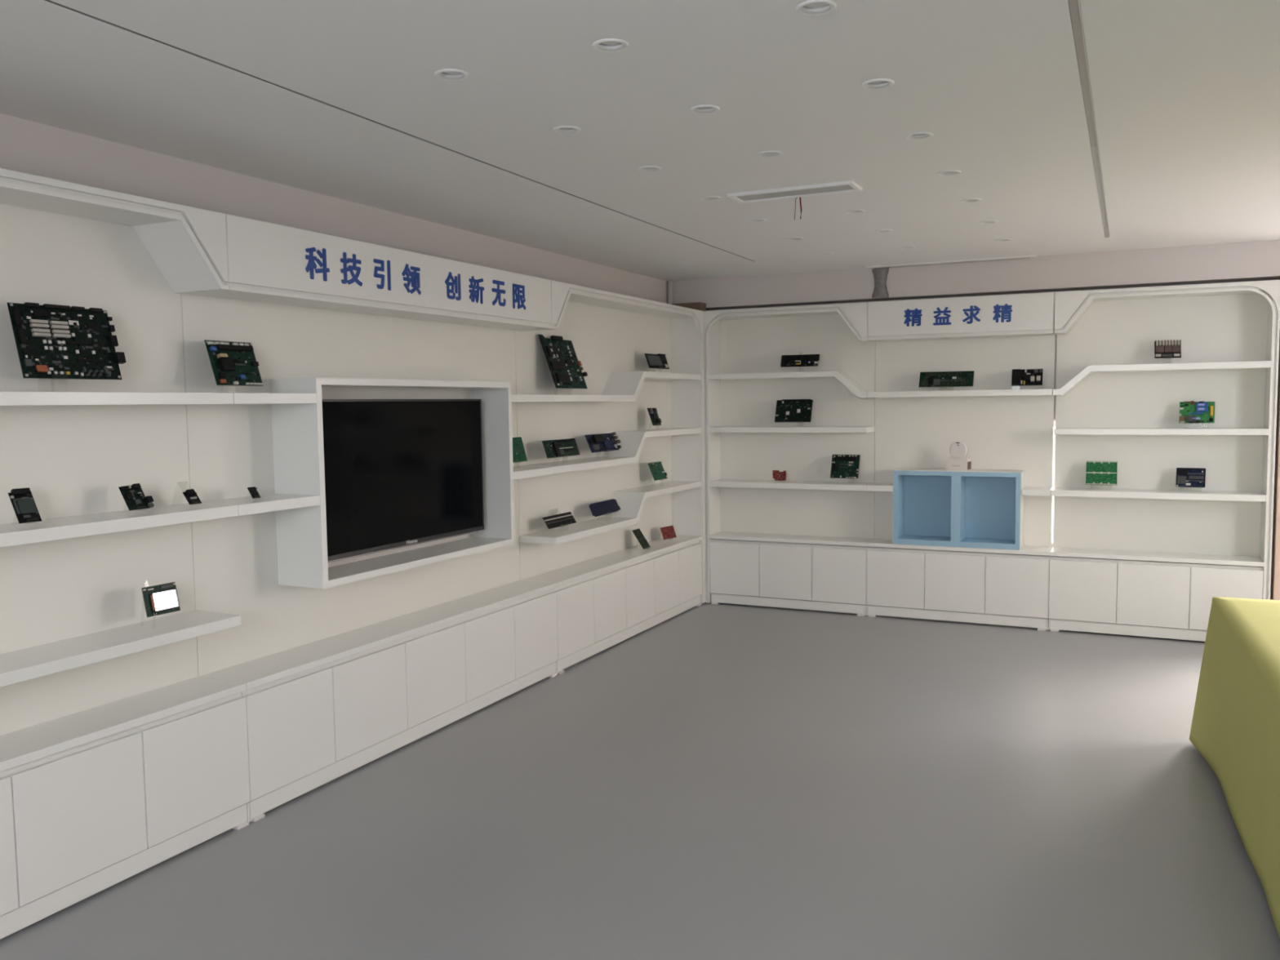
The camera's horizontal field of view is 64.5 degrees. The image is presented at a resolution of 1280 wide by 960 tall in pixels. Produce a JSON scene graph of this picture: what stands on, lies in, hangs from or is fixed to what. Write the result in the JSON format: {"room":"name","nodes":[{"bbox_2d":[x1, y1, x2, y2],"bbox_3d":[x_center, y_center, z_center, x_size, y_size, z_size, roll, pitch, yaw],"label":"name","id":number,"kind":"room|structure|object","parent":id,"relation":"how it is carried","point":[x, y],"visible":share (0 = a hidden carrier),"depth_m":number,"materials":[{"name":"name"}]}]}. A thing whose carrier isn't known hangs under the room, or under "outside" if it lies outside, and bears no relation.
{"room":"electronics showroom","nodes":[
{"label":"electronics showroom","id":0,"kind":"room"},
{"bbox_2d":[0,113,667,303],"bbox_3d":[-1.743,0.003,4.570,0.160,2.665,9.285,1,5,26],"label":"wall","id":1,"kind":"structure","parent":0,"point":[26,146],"depth_m":4.49,"materials":[{"name":"paint"}]},
{"bbox_2d":[667,280,672,304],"bbox_3d":[0.266,-0.315,8.476,0.042,2.664,0.042,1,5,26],"label":"pipe","id":2,"kind":"object","parent":1,"relation":"attached to","point":[669,282],"visible":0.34,"depth_m":8.37,"materials":[{"name":"white plastic"}]},
{"bbox_2d":[0,602,1279,959],"bbox_3d":[0.729,1.441,3.492,5.690,0.100,9.685,1,5,26],"label":"floor","id":3,"kind":"structure","parent":0,"point":[721,781],"depth_m":3.99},
{"bbox_2d":[0,168,249,939],"bbox_3d":[-2.219,0.264,2.944,0.284,2.400,2.414,1,5,26],"label":"display cabinet","id":4,"kind":"object","parent":3,"relation":"on","point":[118,760],"visible":1,"depth_m":3.62,"materials":[{"name":"white paint"}]},
{"bbox_2d":[0,391,233,405],"bbox_3d":[-2.202,-0.234,2.937,0.262,0.043,2.338,1,5,26],"label":"shelf","id":5,"kind":"object","parent":4,"relation":"attached to","point":[6,398],"depth_m":3.47,"materials":[{"name":"white paint"}]},
{"bbox_2d":[0,502,238,547],"bbox_3d":[-2.197,0.202,2.970,0.262,0.043,2.338,1,5,26],"label":"shelf","id":6,"kind":"object","parent":4,"relation":"attached to","point":[56,526],"depth_m":3.54,"materials":[{"name":"white paint"}]},
{"bbox_2d":[0,609,241,686],"bbox_3d":[-2.193,0.634,3.001,0.262,0.040,2.334,1,5,26],"label":"shelf","id":7,"kind":"object","parent":4,"relation":"attached to","point":[24,661],"depth_m":3.57,"materials":[{"name":"white paint"}]},
{"bbox_2d":[0,676,246,771],"bbox_3d":[-2.186,0.902,3.022,0.266,0.029,2.338,1,5,26],"label":"countertop","id":8,"kind":"structure","parent":4,"relation":"on","point":[30,744],"depth_m":3.58,"materials":[{"name":"white paint"}]},
{"bbox_2d":[118,483,154,511],"bbox_3d":[-1.844,0.061,3.717,0.060,0.093,0.106,1,5,23],"label":"circuit board","id":9,"kind":"object","parent":4,"relation":"on","point":[133,495],"visible":1,"depth_m":3.71,"materials":[{"name":"black plastic"}]},
{"label":"easel","id":10,"kind":"object","parent":4,"relation":"on","visible":0},
{"bbox_2d":[182,488,201,504],"bbox_3d":[-1.737,0.064,3.932,0.035,0.057,0.062,1,5,21],"label":"circuit board","id":11,"kind":"object","parent":10,"relation":"on","point":[190,495],"visible":1,"depth_m":3.92,"materials":[{"name":"black plastic"}]},
{"label":"easel","id":12,"kind":"object","parent":4,"relation":"on","visible":0},
{"bbox_2d":[141,582,180,617],"bbox_3d":[-1.798,0.449,3.809,0.029,0.109,0.142,2,5,28],"label":"circuit board","id":13,"kind":"object","parent":12,"relation":"on","point":[160,599],"visible":1,"depth_m":3.80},
{"bbox_2d":[181,213,557,822],"bbox_3d":[-1.168,0.087,5.118,0.284,2.400,2.425,1,5,26],"label":"display cabinet","id":14,"kind":"object","parent":3,"relation":"on","point":[344,664],"visible":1,"depth_m":4.63,"materials":[{"name":"white paint"}]},
{"bbox_2d":[198,392,316,404],"bbox_3d":[-1.597,-0.336,4.189,0.262,0.043,0.446,1,5,26],"label":"shelf","id":15,"kind":"object","parent":14,"relation":"attached to","point":[239,398],"depth_m":4.14,"materials":[{"name":"white paint"}]},
{"bbox_2d":[201,493,319,515],"bbox_3d":[-1.592,0.100,4.222,0.262,0.043,0.446,1,5,26],"label":"shelf","id":16,"kind":"object","parent":14,"relation":"attached to","point":[246,505],"depth_m":4.19,"materials":[{"name":"white paint"}]},
{"bbox_2d":[199,580,557,689],"bbox_3d":[-1.152,0.728,5.162,0.266,0.029,2.425,1,5,26],"label":"countertop","id":17,"kind":"structure","parent":14,"relation":"on","point":[266,669],"depth_m":4.81,"materials":[{"name":"white paint"}]},
{"bbox_2d":[321,399,484,562],"bbox_3d":[-1.213,-0.039,5.144,0.138,0.739,1.252,1,5,26],"label":"television","id":18,"kind":"object","parent":14,"relation":"attached to","point":[399,473],"visible":0.97,"depth_m":5.03,"materials":[{"name":"glass"}]},
{"bbox_2d":[511,394,553,402],"bbox_3d":[-0.740,-0.479,5.961,0.262,0.043,0.458,1,5,26],"label":"shelf","id":19,"kind":"object","parent":14,"relation":"attached to","point":[515,397],"depth_m":5.90,"materials":[{"name":"white paint"}]},
{"bbox_2d":[512,466,554,479],"bbox_3d":[-0.735,-0.044,5.994,0.262,0.043,0.458,1,5,26],"label":"shelf","id":20,"kind":"object","parent":14,"relation":"attached to","point":[518,472],"depth_m":5.97,"materials":[{"name":"white paint"}]},
{"label":"easel","id":21,"kind":"object","parent":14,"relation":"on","visible":0},
{"bbox_2d":[247,486,260,498],"bbox_3d":[-1.601,0.052,4.207,0.030,0.045,0.049,1,5,23],"label":"circuit board","id":22,"kind":"object","parent":21,"relation":"on","point":[253,491],"visible":1,"depth_m":4.20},
{"label":"easel","id":23,"kind":"object","parent":14,"relation":"on","visible":0},
{"bbox_2d":[512,436,527,462],"bbox_3d":[-0.733,-0.180,6.013,0.044,0.145,0.172,1,5,27],"label":"circuit board","id":24,"kind":"object","parent":23,"relation":"on","point":[518,451],"visible":0.84,"depth_m":6.03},
{"bbox_2d":[515,280,705,674],"bbox_3d":[-0.118,-0.089,7.289,0.284,2.400,2.406,1,5,26],"label":"display cabinet","id":25,"kind":"object","parent":3,"relation":"on","point":[611,589],"visible":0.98,"depth_m":7.21,"materials":[{"name":"white paint"}]},
{"bbox_2d":[518,427,700,473],"bbox_3d":[-0.130,-0.234,7.241,0.262,0.215,2.332,1,5,26],"label":"shelf","id":26,"kind":"object","parent":25,"relation":"attached to","point":[637,444],"depth_m":7.21,"materials":[{"name":"white paint"}]},
{"bbox_2d":[519,480,701,544],"bbox_3d":[-0.125,0.201,7.274,0.262,0.213,2.332,1,5,26],"label":"shelf","id":27,"kind":"object","parent":25,"relation":"attached to","point":[636,501],"depth_m":7.11,"materials":[{"name":"white paint"}]},
{"bbox_2d":[520,534,702,586],"bbox_3d":[-0.119,0.555,7.300,0.266,0.029,2.331,1,5,26],"label":"countertop","id":28,"kind":"structure","parent":25,"relation":"on","point":[566,575],"depth_m":7.02,"materials":[{"name":"white paint"}]},
{"bbox_2d":[533,371,700,402],"bbox_3d":[-0.135,-0.666,7.209,0.262,0.213,2.332,1,5,26],"label":"shelf","id":29,"kind":"object","parent":25,"relation":"attached to","point":[602,386],"depth_m":7.25,"materials":[{"name":"white paint"}]},
{"bbox_2d":[671,302,706,311],"bbox_3d":[0.399,-1.408,8.285,0.258,0.067,0.122,1,5,26],"label":"fibreboard","id":30,"kind":"object","parent":25,"relation":"on","point":[701,306],"visible":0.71,"depth_m":8.21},
{"label":"easel","id":31,"kind":"object","parent":25,"relation":"on","visible":0},
{"bbox_2d":[542,511,576,528],"bbox_3d":[-0.512,0.258,6.496,0.049,0.071,0.366,1,5,25],"label":"circuit board","id":32,"kind":"object","parent":31,"relation":"on","point":[566,518],"visible":1,"depth_m":6.49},
{"label":"easel","id":33,"kind":"object","parent":25,"relation":"on","visible":0},
{"bbox_2d":[537,333,587,388],"bbox_3d":[-0.488,-0.765,6.582,0.132,0.342,0.443,1,5,26],"label":"circuit board","id":34,"kind":"object","parent":33,"relation":"on","point":[566,370],"visible":1,"depth_m":6.55,"materials":[{"name":"green plastic"}]},
{"label":"easel","id":35,"kind":"object","parent":25,"relation":"on","visible":0},
{"bbox_2d":[644,353,669,368],"bbox_3d":[0.133,-0.912,7.773,0.044,0.116,0.334,2,5,29],"label":"circuit board","id":36,"kind":"object","parent":35,"relation":"on","point":[659,361],"visible":1,"depth_m":7.76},
{"label":"easel","id":37,"kind":"object","parent":25,"relation":"on","visible":0},
{"bbox_2d":[647,408,661,425],"bbox_3d":[0.110,-0.485,7.756,0.052,0.133,0.148,1,5,27],"label":"circuit board","id":38,"kind":"object","parent":37,"relation":"on","point":[655,420],"visible":1,"depth_m":7.74,"materials":[{"name":"black plastic"}]},
{"label":"easel","id":39,"kind":"object","parent":25,"relation":"on","visible":0},
{"bbox_2d":[542,438,579,458],"bbox_3d":[-0.496,-0.205,6.485,0.052,0.111,0.429,1,5,25],"label":"circuit board","id":40,"kind":"object","parent":39,"relation":"on","point":[559,447],"visible":1,"depth_m":6.47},
{"bbox_2d":[551,441,561,457],"bbox_3d":[-0.527,-0.196,6.410,0.016,0.098,0.047,-20,-4,25],"label":"sink","id":41,"kind":"object","parent":40,"relation":"in","point":[557,452],"depth_m":6.39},
{"label":"easel","id":42,"kind":"object","parent":25,"relation":"on","visible":0},
{"bbox_2d":[584,431,621,453],"bbox_3d":[-0.250,-0.263,7.022,0.063,0.125,0.472,1,5,24],"label":"circuit board","id":43,"kind":"object","parent":42,"relation":"on","point":[600,442],"visible":1,"depth_m":6.98,"materials":[{"name":"blue plastic"}]},
{"label":"easel","id":44,"kind":"object","parent":25,"relation":"on","visible":0},
{"bbox_2d":[647,461,666,480],"bbox_3d":[0.137,-0.070,7.845,0.058,0.134,0.231,1,5,27],"label":"circuit board","id":45,"kind":"object","parent":44,"relation":"on","point":[656,468],"visible":1,"depth_m":7.84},
{"label":"easel","id":46,"kind":"object","parent":25,"relation":"on","visible":0},
{"bbox_2d":[588,498,620,516],"bbox_3d":[-0.240,0.191,7.050,0.045,0.087,0.459,1,5,23],"label":"circuit board","id":47,"kind":"object","parent":46,"relation":"on","point":[598,508],"visible":1,"depth_m":7.04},
{"label":"easel","id":48,"kind":"object","parent":25,"relation":"on","visible":0},
{"bbox_2d":[631,528,650,549],"bbox_3d":[0.010,0.441,7.602,0.094,0.138,0.129,1,5,25],"label":"circuit board","id":49,"kind":"object","parent":48,"relation":"on","point":[637,533],"visible":1,"depth_m":7.60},
{"label":"easel","id":50,"kind":"object","parent":25,"relation":"on","visible":0},
{"bbox_2d":[660,525,676,539],"bbox_3d":[0.226,0.416,8.025,0.039,0.094,0.181,2,5,36],"label":"circuit board","id":51,"kind":"object","parent":50,"relation":"on","point":[668,532],"visible":1,"depth_m":8.02,"materials":[{"name":"red plastic"}]},
{"bbox_2d":[703,302,875,616],"bbox_3d":[1.190,-0.169,8.145,1.334,2.400,0.284,1,5,26],"label":"display cabinet","id":52,"kind":"object","parent":3,"relation":"on","point":[800,541],"visible":0.98,"depth_m":8.18,"materials":[{"name":"white paint"}]},
{"bbox_2d":[708,370,867,397],"bbox_3d":[1.197,-0.753,8.086,1.296,0.207,0.262,1,5,26],"label":"shelf","id":53,"kind":"object","parent":52,"relation":"attached to","point":[722,384],"depth_m":8.17,"materials":[{"name":"white paint"}]},
{"bbox_2d":[708,426,874,432],"bbox_3d":[1.200,-0.405,8.113,1.292,0.043,0.262,1,5,26],"label":"shelf","id":54,"kind":"object","parent":52,"relation":"attached to","point":[711,428],"depth_m":8.00,"materials":[{"name":"white paint"}]},
{"bbox_2d":[709,531,873,546],"bbox_3d":[1.211,0.473,8.177,1.294,0.029,0.266,1,5,26],"label":"countertop","id":55,"kind":"structure","parent":52,"relation":"on","point":[833,540],"depth_m":8.11,"materials":[{"name":"white paint"}]},
{"bbox_2d":[709,479,874,490],"bbox_3d":[1.206,0.038,8.146,1.296,0.043,0.262,1,5,26],"label":"shelf","id":56,"kind":"object","parent":52,"relation":"attached to","point":[766,484],"depth_m":8.10,"materials":[{"name":"white paint"}]},
{"label":"easel","id":57,"kind":"object","parent":52,"relation":"on","visible":0},
{"bbox_2d":[780,354,819,367],"bbox_3d":[1.266,-0.944,8.018,0.309,0.095,0.048,1,5,25],"label":"circuit board","id":58,"kind":"object","parent":57,"relation":"on","point":[802,360],"visible":1,"depth_m":8.02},
{"label":"easel","id":59,"kind":"object","parent":52,"relation":"on","visible":0},
{"bbox_2d":[774,399,813,422],"bbox_3d":[1.226,-0.553,8.092,0.294,0.181,0.082,1,5,23],"label":"circuit board","id":60,"kind":"object","parent":59,"relation":"on","point":[787,410],"visible":1,"depth_m":8.10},
{"label":"easel","id":61,"kind":"object","parent":52,"relation":"on","visible":0},
{"bbox_2d":[772,470,786,480],"bbox_3d":[1.121,-0.037,8.160,0.112,0.081,0.031,1,5,18],"label":"circuit board","id":62,"kind":"object","parent":61,"relation":"on","point":[777,475],"visible":1,"depth_m":8.16,"materials":[{"name":"red plastic"}]},
{"label":"easel","id":63,"kind":"object","parent":52,"relation":"on","visible":0},
{"bbox_2d":[830,454,860,478],"bbox_3d":[1.608,-0.107,7.948,0.218,0.181,0.086,1,5,23],"label":"circuit board","id":64,"kind":"object","parent":63,"relation":"on","point":[842,466],"visible":1,"depth_m":7.95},
{"bbox_2d":[834,456,857,460],"bbox_3d":[1.615,-0.169,7.963,0.174,0.026,0.014,1,-19,23],"label":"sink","id":65,"kind":"object","parent":64,"relation":"in","point":[836,458],"depth_m":7.96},
{"bbox_2d":[866,292,1055,631],"bbox_3d":[2.379,-0.140,7.572,1.304,2.400,0.284,1,5,26],"label":"display cabinet","id":66,"kind":"object","parent":3,"relation":"on","point":[1002,425],"visible":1,"depth_m":7.53,"materials":[{"name":"white paint"}]},
{"bbox_2d":[866,482,893,491],"bbox_3d":[1.878,0.054,7.822,0.193,0.043,0.262,1,5,26],"label":"shelf","id":67,"kind":"object","parent":66,"relation":"attached to","point":[876,486],"depth_m":7.72,"materials":[{"name":"white paint"}]},
{"bbox_2d":[866,538,1052,555],"bbox_3d":[2.383,0.501,7.612,1.304,0.029,0.266,1,5,26],"label":"countertop","id":68,"kind":"structure","parent":66,"relation":"on","point":[883,543],"depth_m":7.47,"materials":[{"name":"white paint"}]},
{"bbox_2d":[892,467,1024,550],"bbox_3d":[2.380,0.206,7.592,0.912,0.562,0.254,1,5,26],"label":"cube shelf","id":69,"kind":"object","parent":68,"relation":"on","point":[981,508],"visible":0.99,"depth_m":7.62,"materials":[{"name":"blue paint"}]},
{"bbox_2d":[946,457,971,471],"bbox_3d":[2.370,-0.117,7.536,0.158,0.088,0.101,2,5,35],"label":"carton","id":70,"kind":"object","parent":69,"relation":"on","point":[952,464],"visible":1,"depth_m":7.50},
{"bbox_2d":[949,440,967,457],"bbox_3d":[2.365,-0.225,7.529,0.126,0.126,0.029,2,5,35],"label":"round device","id":71,"kind":"object","parent":70,"relation":"on","point":[958,449],"visible":1,"depth_m":7.52,"materials":[{"name":"white plastic"}]},
{"bbox_2d":[867,389,1053,397],"bbox_3d":[2.370,-0.642,7.528,1.302,0.043,0.262,1,5,26],"label":"shelf","id":72,"kind":"object","parent":66,"relation":"attached to","point":[878,393],"depth_m":7.46,"materials":[{"name":"white paint"}]},
{"bbox_2d":[1021,486,1053,496],"bbox_3d":[2.879,0.081,7.341,0.192,0.043,0.262,1,5,26],"label":"shelf","id":73,"kind":"object","parent":66,"relation":"attached to","point":[1027,491],"depth_m":7.24,"materials":[{"name":"white paint"}]},
{"label":"easel","id":74,"kind":"object","parent":66,"relation":"on","visible":0},
{"bbox_2d":[1011,368,1043,386],"bbox_3d":[2.791,-0.741,7.307,0.209,0.120,0.073,1,5,24],"label":"circuit board","id":75,"kind":"object","parent":74,"relation":"on","point":[1020,376],"visible":1,"depth_m":7.31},
{"bbox_2d":[1011,368,1021,384],"bbox_3d":[2.723,-0.746,7.334,0.058,0.118,0.020,1,-21,24],"label":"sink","id":76,"kind":"object","parent":75,"relation":"in","point":[1016,373],"depth_m":7.32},
{"label":"easel","id":77,"kind":"object","parent":66,"relation":"on","visible":0},
{"bbox_2d":[918,370,973,386],"bbox_3d":[2.284,-0.752,7.559,0.391,0.115,0.061,1,5,26],"label":"circuit board","id":78,"kind":"object","parent":77,"relation":"on","point":[934,379],"visible":1,"depth_m":7.55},
{"bbox_2d":[1048,280,1279,641],"bbox_3d":[3.575,-0.111,6.996,1.348,2.400,0.284,1,5,26],"label":"display cabinet","id":79,"kind":"object","parent":3,"relation":"on","point":[1144,554],"visible":0.88,"depth_m":7.02,"materials":[{"name":"white paint"}]},
{"bbox_2d":[1049,546,1263,566],"bbox_3d":[3.560,0.530,7.046,1.306,0.029,0.266,1,5,26],"label":"countertop","id":80,"kind":"structure","parent":79,"relation":"on","point":[1055,551],"depth_m":6.98,"materials":[{"name":"white paint"}]},
{"bbox_2d":[1050,487,1266,502],"bbox_3d":[3.556,0.097,7.015,1.306,0.043,0.262,1,5,26],"label":"shelf","id":81,"kind":"object","parent":79,"relation":"attached to","point":[1195,494],"depth_m":6.95,"materials":[{"name":"white paint"}]},
{"bbox_2d":[1053,427,1268,435],"bbox_3d":[3.555,-0.335,6.980,1.295,0.040,0.262,1,5,26],"label":"shelf","id":82,"kind":"object","parent":79,"relation":"attached to","point":[1057,431],"depth_m":6.87,"materials":[{"name":"white paint"}]},
{"bbox_2d":[1053,360,1271,395],"bbox_3d":[3.547,-0.692,6.955,1.305,0.203,0.262,1,5,26],"label":"shelf","id":83,"kind":"object","parent":79,"relation":"attached to","point":[1129,377],"depth_m":7.00,"materials":[{"name":"white paint"}]},
{"label":"easel","id":84,"kind":"object","parent":79,"relation":"on","visible":0},
{"bbox_2d":[1175,467,1205,487],"bbox_3d":[3.754,-0.017,6.909,0.176,0.127,0.070,2,5,30],"label":"circuit board","id":85,"kind":"object","parent":84,"relation":"on","point":[1185,477],"visible":1,"depth_m":6.91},
{"label":"easel","id":86,"kind":"object","parent":79,"relation":"on","visible":0},
{"bbox_2d":[1085,461,1117,484],"bbox_3d":[3.259,-0.050,7.158,0.200,0.161,0.084,1,5,25],"label":"circuit board","id":87,"kind":"object","parent":86,"relation":"on","point":[1097,473],"visible":1,"depth_m":7.16,"materials":[{"name":"green plastic"}]},
{"label":"easel","id":88,"kind":"object","parent":79,"relation":"on","visible":0},
{"bbox_2d":[1178,400,1214,422],"bbox_3d":[3.774,-0.463,6.867,0.210,0.152,0.080,2,5,29],"label":"circuit board","id":89,"kind":"object","parent":88,"relation":"on","point":[1192,411],"visible":1,"depth_m":6.86,"materials":[{"name":"green plastic"}]},
{"label":"easel","id":90,"kind":"object","parent":79,"relation":"on","visible":0},
{"bbox_2d":[1154,339,1181,358],"bbox_3d":[3.600,-0.893,6.914,0.160,0.124,0.064,1,5,23],"label":"circuit board","id":91,"kind":"object","parent":90,"relation":"on","point":[1167,348],"visible":1,"depth_m":6.90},
{"bbox_3d":[2.466,1.035,2.996,0.970,0.743,3.170,1,5,23],"label":"table","id":92,"kind":"object","parent":3,"relation":"on","visible":0},
{"bbox_2d":[1189,596,1279,937],"bbox_3d":[2.498,1.018,3.008,1.277,0.723,3.507,1,5,23],"label":"tablecloth","id":93,"kind":"object","parent":92,"relation":"on","point":[1235,726],"visible":1,"depth_m":3.78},
{"bbox_2d":[0,0,1279,281],"bbox_3d":[0.696,-1.336,3.283,5.690,0.140,9.685,1,5,26],"label":"ceiling","id":94,"kind":"structure","parent":0,"point":[1185,94],"depth_m":3.50,"materials":[{"name":"paint"}]},
{"bbox_2d":[44,0,753,261],"bbox_3d":[-0.450,-1.365,4.629,0.028,0.016,5.910,1,5,25],"label":"ceiling track","id":95,"kind":"object","parent":94,"relation":"attached to","point":[49,1],"visible":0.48,"depth_m":3.34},
{"bbox_2d":[434,68,468,80],"bbox_3d":[-0.574,-1.241,3.088,0.103,0.020,0.103,1,5,26],"label":"recessed light","id":96,"kind":"object","parent":94,"relation":"in","point":[449,74],"visible":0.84,"depth_m":3.11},
{"bbox_2d":[553,125,581,133],"bbox_3d":[-0.268,-1.293,3.721,0.103,0.020,0.103,1,5,26],"label":"recessed light","id":97,"kind":"object","parent":94,"relation":"in","point":[561,129],"visible":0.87,"depth_m":3.74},
{"bbox_2d":[592,38,628,52],"bbox_3d":[-0.083,-1.229,2.852,0.103,0.020,0.103,1,5,26],"label":"recessed light","id":98,"kind":"object","parent":94,"relation":"in","point":[606,45],"visible":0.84,"depth_m":2.87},
{"bbox_2d":[637,165,661,172],"bbox_3d":[0.040,-1.344,4.359,0.103,0.020,0.103,1,5,26],"label":"recessed light","id":99,"kind":"object","parent":94,"relation":"in","point":[646,168],"visible":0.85,"depth_m":4.38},
{"bbox_2d":[689,104,719,114],"bbox_3d":[0.223,-1.281,3.485,0.103,0.020,0.103,1,5,26],"label":"recessed light","id":100,"kind":"object","parent":94,"relation":"in","point":[704,108],"visible":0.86,"depth_m":3.51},
{"bbox_2d":[700,195,720,200],"bbox_3d":[0.348,-1.396,4.996,0.103,0.020,0.103,1,5,26],"label":"recessed light","id":101,"kind":"object","parent":94,"relation":"in","point":[705,197],"visible":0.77,"depth_m":5.02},
{"bbox_2d":[758,151,783,157],"bbox_3d":[0.531,-1.332,4.122,0.103,0.020,0.103,1,5,26],"label":"recessed light","id":102,"kind":"object","parent":94,"relation":"in","point":[766,153],"visible":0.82,"depth_m":4.15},
{"bbox_2d":[727,180,862,203],"bbox_3d":[0.738,-1.378,4.857,0.610,0.014,0.195,1,5,26],"label":"ceiling vent","id":103,"kind":"object","parent":94,"relation":"in","point":[849,186],"visible":1,"depth_m":4.85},
{"bbox_2d":[795,0,836,16],"bbox_3d":[0.451,-1.216,2.595,0.103,0.020,0.103,1,5,26],"label":"recessed light","id":104,"kind":"object","parent":94,"relation":"in","point":[811,7],"visible":1,"depth_m":2.61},
{"bbox_2d":[805,2,826,7],"bbox_3d":[0.451,-1.224,2.594,0.064,0.004,0.064,1,5,26],"label":"diffuser","id":105,"kind":"object","parent":104,"relation":"attached to","point":[807,4],"depth_m":2.61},
{"bbox_2d":[861,78,894,89],"bbox_3d":[0.757,-1.268,3.228,0.103,0.020,0.103,1,5,26],"label":"recessed light","id":106,"kind":"object","parent":94,"relation":"in","point":[878,83],"visible":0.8,"depth_m":3.25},
{"bbox_2d":[905,132,933,139],"bbox_3d":[1.065,-1.319,3.865,0.103,0.020,0.103,1,5,26],"label":"recessed light","id":107,"kind":"object","parent":94,"relation":"in","point":[916,135],"visible":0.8,"depth_m":3.89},
{"bbox_2d":[937,169,961,176],"bbox_3d":[1.374,-1.371,4.503,0.103,0.020,0.103,1,5,26],"label":"recessed light","id":108,"kind":"object","parent":94,"relation":"in","point":[950,172],"visible":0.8,"depth_m":4.52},
{"bbox_2d":[865,254,1037,269],"bbox_3d":[2.255,-1.589,7.396,1.200,0.010,0.093,1,5,26],"label":"ceiling vent","id":109,"kind":"object","parent":94,"relation":"in","point":[1030,255],"visible":1,"depth_m":7.36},
{"bbox_2d":[960,198,982,203],"bbox_3d":[1.679,-1.422,5.134,0.103,0.020,0.103,1,5,26],"label":"recessed light","id":110,"kind":"object","parent":94,"relation":"in","point":[968,200],"visible":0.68,"depth_m":5.16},
{"bbox_2d":[1068,0,1109,237],"bbox_3d":[1.638,-1.316,3.683,0.026,0.019,6.000,1,5,26],"label":"ceiling track","id":111,"kind":"object","parent":94,"relation":"attached to","point":[1074,5],"visible":0.98,"depth_m":3.38,"materials":[{"name":"metal"}]},
{"bbox_2d":[703,279,1279,546],"bbox_3d":[2.762,-0.282,7.628,5.690,2.665,0.160,1,5,26],"label":"wall","id":112,"kind":"structure","parent":0,"point":[1055,348],"depth_m":7.39,"materials":[{"name":"paint"}]},
{"bbox_2d":[871,267,888,297],"bbox_3d":[1.814,-1.488,7.651,0.125,0.218,0.017,1,5,24],"label":"wrap","id":113,"kind":"object","parent":112,"relation":"hanging from","point":[880,275],"visible":1,"depth_m":7.65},
{"bbox_2d":[672,240,1279,310],"bbox_3d":[2.668,-1.481,7.373,5.290,0.232,0.205,1,5,26],"label":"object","id":114,"kind":"structure","parent":112,"relation":"attached to","point":[1258,260],"depth_m":7.29,"materials":[{"name":"paint"}]},
{"bbox_2d":[1270,279,1279,599],"bbox_3d":[4.239,-0.111,6.676,0.094,2.433,0.293,1,5,26],"label":"trim","id":115,"kind":"structure","parent":112,"relation":"attached to","point":[1275,567],"depth_m":6.61,"materials":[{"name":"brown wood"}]},
{"label":"easel","id":116,"kind":"object","parent":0,"visible":0},
{"bbox_2d":[7,302,126,379],"bbox_3d":[-1.955,-0.473,3.477,0.079,0.253,0.368,2,5,28],"label":"circuit board","id":117,"kind":"object","parent":116,"relation":"on","point":[53,341],"visible":1,"depth_m":3.46,"materials":[{"name":"black plastic"}]},
{"bbox_2d":[29,319,48,324],"bbox_3d":[-2.014,-0.530,3.396,0.012,0.010,0.058,-15,-3,28],"label":"socket","id":118,"kind":"object","parent":117,"relation":"attached to","point":[31,321],"depth_m":3.39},
{"bbox_2d":[30,323,48,328],"bbox_3d":[-2.011,-0.517,3.395,0.012,0.010,0.058,-15,-3,28],"label":"socket","id":119,"kind":"object","parent":117,"relation":"attached to","point":[32,325],"depth_m":3.39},
{"bbox_2d":[31,328,50,333],"bbox_3d":[-2.007,-0.500,3.395,0.012,0.010,0.058,-15,-3,28],"label":"socket","id":120,"kind":"object","parent":117,"relation":"attached to","point":[33,330],"depth_m":3.39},
{"bbox_2d":[31,332,51,337],"bbox_3d":[-2.003,-0.486,3.394,0.012,0.010,0.058,-15,-3,28],"label":"socket","id":121,"kind":"object","parent":117,"relation":"attached to","point":[33,334],"depth_m":3.39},
{"bbox_2d":[49,320,68,325],"bbox_3d":[-1.982,-0.535,3.457,0.012,0.010,0.058,-15,-3,28],"label":"socket","id":122,"kind":"object","parent":117,"relation":"attached to","point":[51,322],"depth_m":3.45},
{"bbox_2d":[50,324,69,329],"bbox_3d":[-1.979,-0.522,3.457,0.012,0.010,0.058,-15,-3,28],"label":"socket","id":123,"kind":"object","parent":117,"relation":"attached to","point":[52,326],"depth_m":3.45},
{"bbox_2d":[52,333,71,337],"bbox_3d":[-1.971,-0.491,3.455,0.012,0.010,0.058,-15,-3,28],"label":"socket","id":124,"kind":"object","parent":117,"relation":"attached to","point":[54,335],"depth_m":3.45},
{"label":"easel","id":125,"kind":"object","parent":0,"visible":0},
{"bbox_2d":[204,340,263,386],"bbox_3d":[-1.644,-0.473,4.118,0.068,0.180,0.238,1,5,26],"label":"circuit board","id":126,"kind":"object","parent":125,"relation":"on","point":[233,363],"visible":1,"depth_m":4.11,"materials":[{"name":"green plastic"}]},
{"bbox_2d":[214,343,253,351],"bbox_3d":[-1.652,-0.538,4.129,0.020,0.019,0.178,-19,-4,26],"label":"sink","id":127,"kind":"object","parent":126,"relation":"in","point":[218,347],"depth_m":4.12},
{"label":"easel","id":128,"kind":"object","parent":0,"visible":0},
{"bbox_2d":[8,487,41,524],"bbox_3d":[-2.030,0.084,3.346,0.057,0.112,0.075,2,5,28],"label":"circuit board","id":129,"kind":"object","parent":128,"relation":"on","point":[23,502],"visible":1,"depth_m":3.34,"materials":[{"name":"black plastic"}]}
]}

